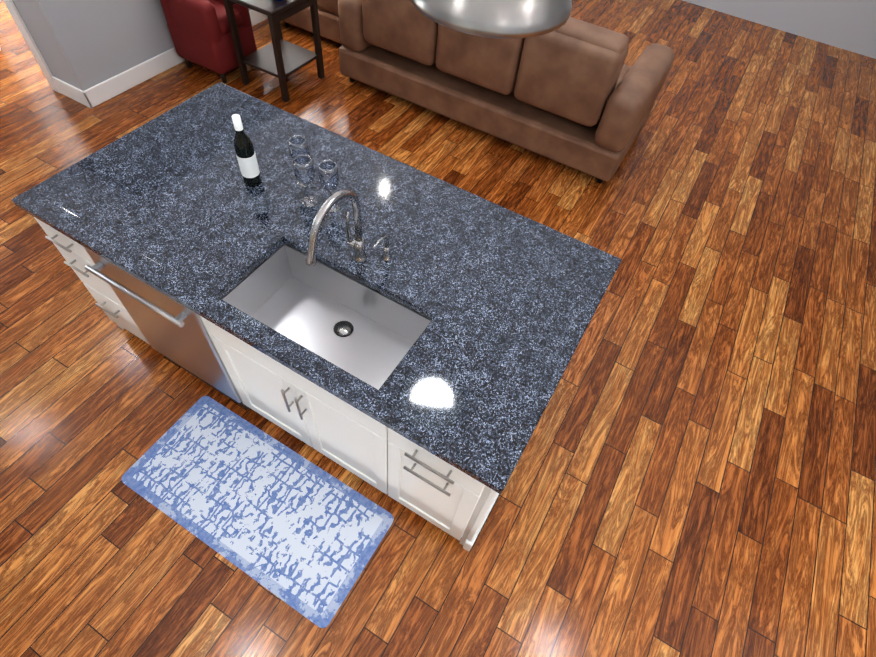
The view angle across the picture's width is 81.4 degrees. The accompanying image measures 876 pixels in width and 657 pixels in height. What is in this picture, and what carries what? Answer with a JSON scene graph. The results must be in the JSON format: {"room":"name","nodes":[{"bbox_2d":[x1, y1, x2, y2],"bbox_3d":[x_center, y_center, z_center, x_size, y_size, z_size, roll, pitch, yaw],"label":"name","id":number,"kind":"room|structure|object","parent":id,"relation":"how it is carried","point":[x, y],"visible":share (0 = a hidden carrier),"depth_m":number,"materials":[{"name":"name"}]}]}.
{"room":"kitchen and living room","nodes":[
{"label":"kitchen and living room","id":0,"kind":"room"},
{"bbox_2d":[12,0,72,85],"bbox_3d":[-3.392,-3.030,3.112,1.660,2.830,0.120,28,56,14],"label":"wall","id":1,"kind":"structure","parent":0,"point":[38,34],"depth_m":3.69,"materials":[{"name":"grey paint"}]},
{"bbox_2d":[0,0,59,92],"bbox_3d":[-3.343,-2.778,3.361,1.030,2.140,0.144,28,56,14],"label":"door frame","id":2,"kind":"structure","parent":1,"relation":"attached to","point":[25,32],"depth_m":3.77,"materials":[{"name":"white"}]},
{"bbox_2d":[52,76,86,105],"bbox_3d":[-2.872,-1.852,3.979,0.316,0.135,0.016,28,56,14],"label":"baseboard","id":3,"kind":"structure","parent":1,"relation":"attached to","point":[66,89],"depth_m":3.97,"materials":[{"name":"white"}]},
{"bbox_2d":[29,0,251,90],"bbox_3d":[-1.230,-4.498,4.381,0.120,2.830,5.650,28,56,14],"label":"wall","id":4,"kind":"structure","parent":0,"point":[94,42],"depth_m":3.85,"materials":[{"name":"grey paint"}]},
{"bbox_2d":[79,10,267,107],"bbox_3d":[-1.312,-3.636,5.418,0.016,0.135,5.546,28,56,14],"label":"baseboard","id":5,"kind":"structure","parent":4,"relation":"attached to","point":[107,89],"depth_m":4.16,"materials":[{"name":"white"}]},
{"bbox_2d":[0,0,875,656],"bbox_3d":[-1.013,-1.088,3.729,12.000,0.060,10.900,28,56,14],"label":"floor","id":6,"kind":"structure","parent":0,"point":[694,474],"depth_m":2.71,"materials":[{"name":"brown wood"}]},
{"bbox_2d":[34,217,145,341],"bbox_3d":[-1.326,-0.552,2.731,0.358,0.880,1.117,28,56,14],"label":"base cabinet","id":7,"kind":"object","parent":6,"relation":"on","point":[73,255],"depth_m":2.35,"materials":[{"name":"white paint"}]},
{"bbox_2d":[12,82,621,493],"bbox_3d":[-0.484,-0.400,2.134,2.260,0.040,1.160,28,56,14],"label":"countertop","id":8,"kind":"structure","parent":7,"relation":"on","point":[178,210],"depth_m":2.05,"materials":[{"name":"stone"}]},
{"bbox_2d":[232,114,261,186],"bbox_3d":[-0.807,-0.742,2.128,0.076,0.316,0.076,28,56,14],"label":"wine bottle","id":9,"kind":"object","parent":8,"relation":"on","point":[246,158],"visible":1,"depth_m":2.12,"materials":[{"name":"black glass"}]},
{"bbox_2d":[289,135,311,186],"bbox_3d":[-0.590,-0.719,2.195,0.083,0.215,0.084,28,56,14],"label":"wine glass","id":10,"kind":"object","parent":8,"relation":"on","point":[304,145],"visible":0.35,"depth_m":2.13,"materials":[{"name":"clear glass"}]},
{"bbox_2d":[293,154,316,206],"bbox_3d":[-0.550,-0.613,2.123,0.083,0.215,0.084,28,56,14],"label":"wine glass","id":11,"kind":"object","parent":8,"relation":"on","point":[310,164],"visible":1,"depth_m":2.08,"materials":[{"name":"clear glass"}]},
{"bbox_2d":[222,244,431,389],"bbox_3d":[-0.427,0.002,2.008,0.744,0.213,0.394,28,56,14],"label":"sink","id":12,"kind":"object","parent":8,"relation":"in","point":[366,334],"visible":0.67,"depth_m":2.11,"materials":[{"name":"silver metal"}]},
{"bbox_2d":[318,160,339,211],"bbox_3d":[-0.449,-0.588,2.115,0.083,0.215,0.084,28,56,14],"label":"wine glass","id":13,"kind":"object","parent":8,"relation":"on","point":[335,174],"visible":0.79,"depth_m":2.06,"materials":[{"name":"clear glass"}]},
{"bbox_2d":[305,189,366,265],"bbox_3d":[-0.377,-0.320,1.820,0.092,0.391,0.316,28,56,14],"label":"faucet","id":14,"kind":"object","parent":8,"relation":"on","point":[359,255],"visible":1,"depth_m":1.72,"materials":[{"name":"silver metal"}]},
{"bbox_2d":[373,235,391,261],"bbox_3d":[-0.218,-0.303,1.978,0.043,0.140,0.113,28,56,14],"label":"soap dispenser","id":15,"kind":"object","parent":8,"relation":"on","point":[386,256],"visible":1,"depth_m":2.00,"materials":[{"name":"silver metal"}]},
{"bbox_2d":[78,243,148,343],"bbox_3d":[-0.884,-0.320,2.607,0.670,0.880,1.117,28,56,14],"label":"base cabinet","id":16,"kind":"object","parent":6,"relation":"on","point":[108,286],"depth_m":2.36,"materials":[{"name":"white paint"}]},
{"bbox_2d":[84,247,248,409],"bbox_3d":[-1.072,-0.119,2.447,0.598,0.863,0.616,28,56,14],"label":"dishwasher","id":17,"kind":"object","parent":16,"relation":"in","point":[173,331],"visible":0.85,"depth_m":2.20,"materials":[{"name":"grey metal"}]},
{"bbox_2d":[160,0,256,82],"bbox_3d":[-1.872,-2.559,4.138,0.540,0.860,0.460,28,56,14],"label":"armchair","id":18,"kind":"object","parent":6,"relation":"on","point":[200,32],"visible":0.96,"depth_m":4.09,"materials":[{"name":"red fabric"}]},
{"bbox_2d":[121,396,393,627],"bbox_3d":[-0.834,0.785,2.352,1.180,0.009,0.530,28,56,14],"label":"rug","id":19,"kind":"object","parent":6,"relation":"on","point":[303,536],"visible":1,"depth_m":2.33,"materials":[{"name":"fabric"}]},
{"bbox_2d":[223,0,324,101],"bbox_3d":[-1.308,-2.364,4.151,0.500,0.700,0.540,28,56,14],"label":"side table","id":20,"kind":"object","parent":6,"relation":"on","point":[279,57],"visible":1,"depth_m":4.13,"materials":[{"name":"brown wood"}]},
{"bbox_2d":[283,0,341,43],"bbox_3d":[-0.756,-3.495,4.835,1.020,1.000,1.400,28,56,14],"label":"sofa","id":21,"kind":"object","parent":6,"relation":"on","point":[328,14],"visible":0.17,"depth_m":4.69,"materials":[{"name":"brown leather"}]},
{"bbox_2d":[199,315,498,550],"bbox_3d":[-0.107,0.087,2.389,1.270,0.880,1.117,28,56,14],"label":"base cabinet","id":22,"kind":"object","parent":6,"relation":"on","point":[451,500],"depth_m":2.01,"materials":[{"name":"white paint"}]},
{"bbox_2d":[338,0,673,182],"bbox_3d":[0.497,-2.234,4.070,2.500,0.965,1.000,28,56,14],"label":"sofa","id":23,"kind":"object","parent":6,"relation":"on","point":[577,94],"visible":0.77,"depth_m":3.76,"materials":[{"name":"brown leather"}]},
{"bbox_2d":[682,0,875,58],"bbox_3d":[3.676,-5.643,3.477,7.720,6.400,0.120,28,56,14],"label":"wall","id":24,"kind":"structure","parent":0,"point":[849,25],"depth_m":5.67,"materials":[{"name":"grey paint"}]},
{"bbox_3d":[-1.139,-0.470,-0.329,9.740,0.100,5.420,28,56,14],"label":"ceiling","id":25,"kind":"structure","parent":0,"visible":0},
{"bbox_2d":[411,0,571,38],"bbox_3d":[0.158,-1.036,0.831,0.380,0.910,0.380,28,56,14],"label":"pendant light","id":26,"kind":"object","parent":25,"relation":"hanging from","point":[508,19],"visible":1,"depth_m":1.08,"materials":[{"name":"silver metal"}]}
]}

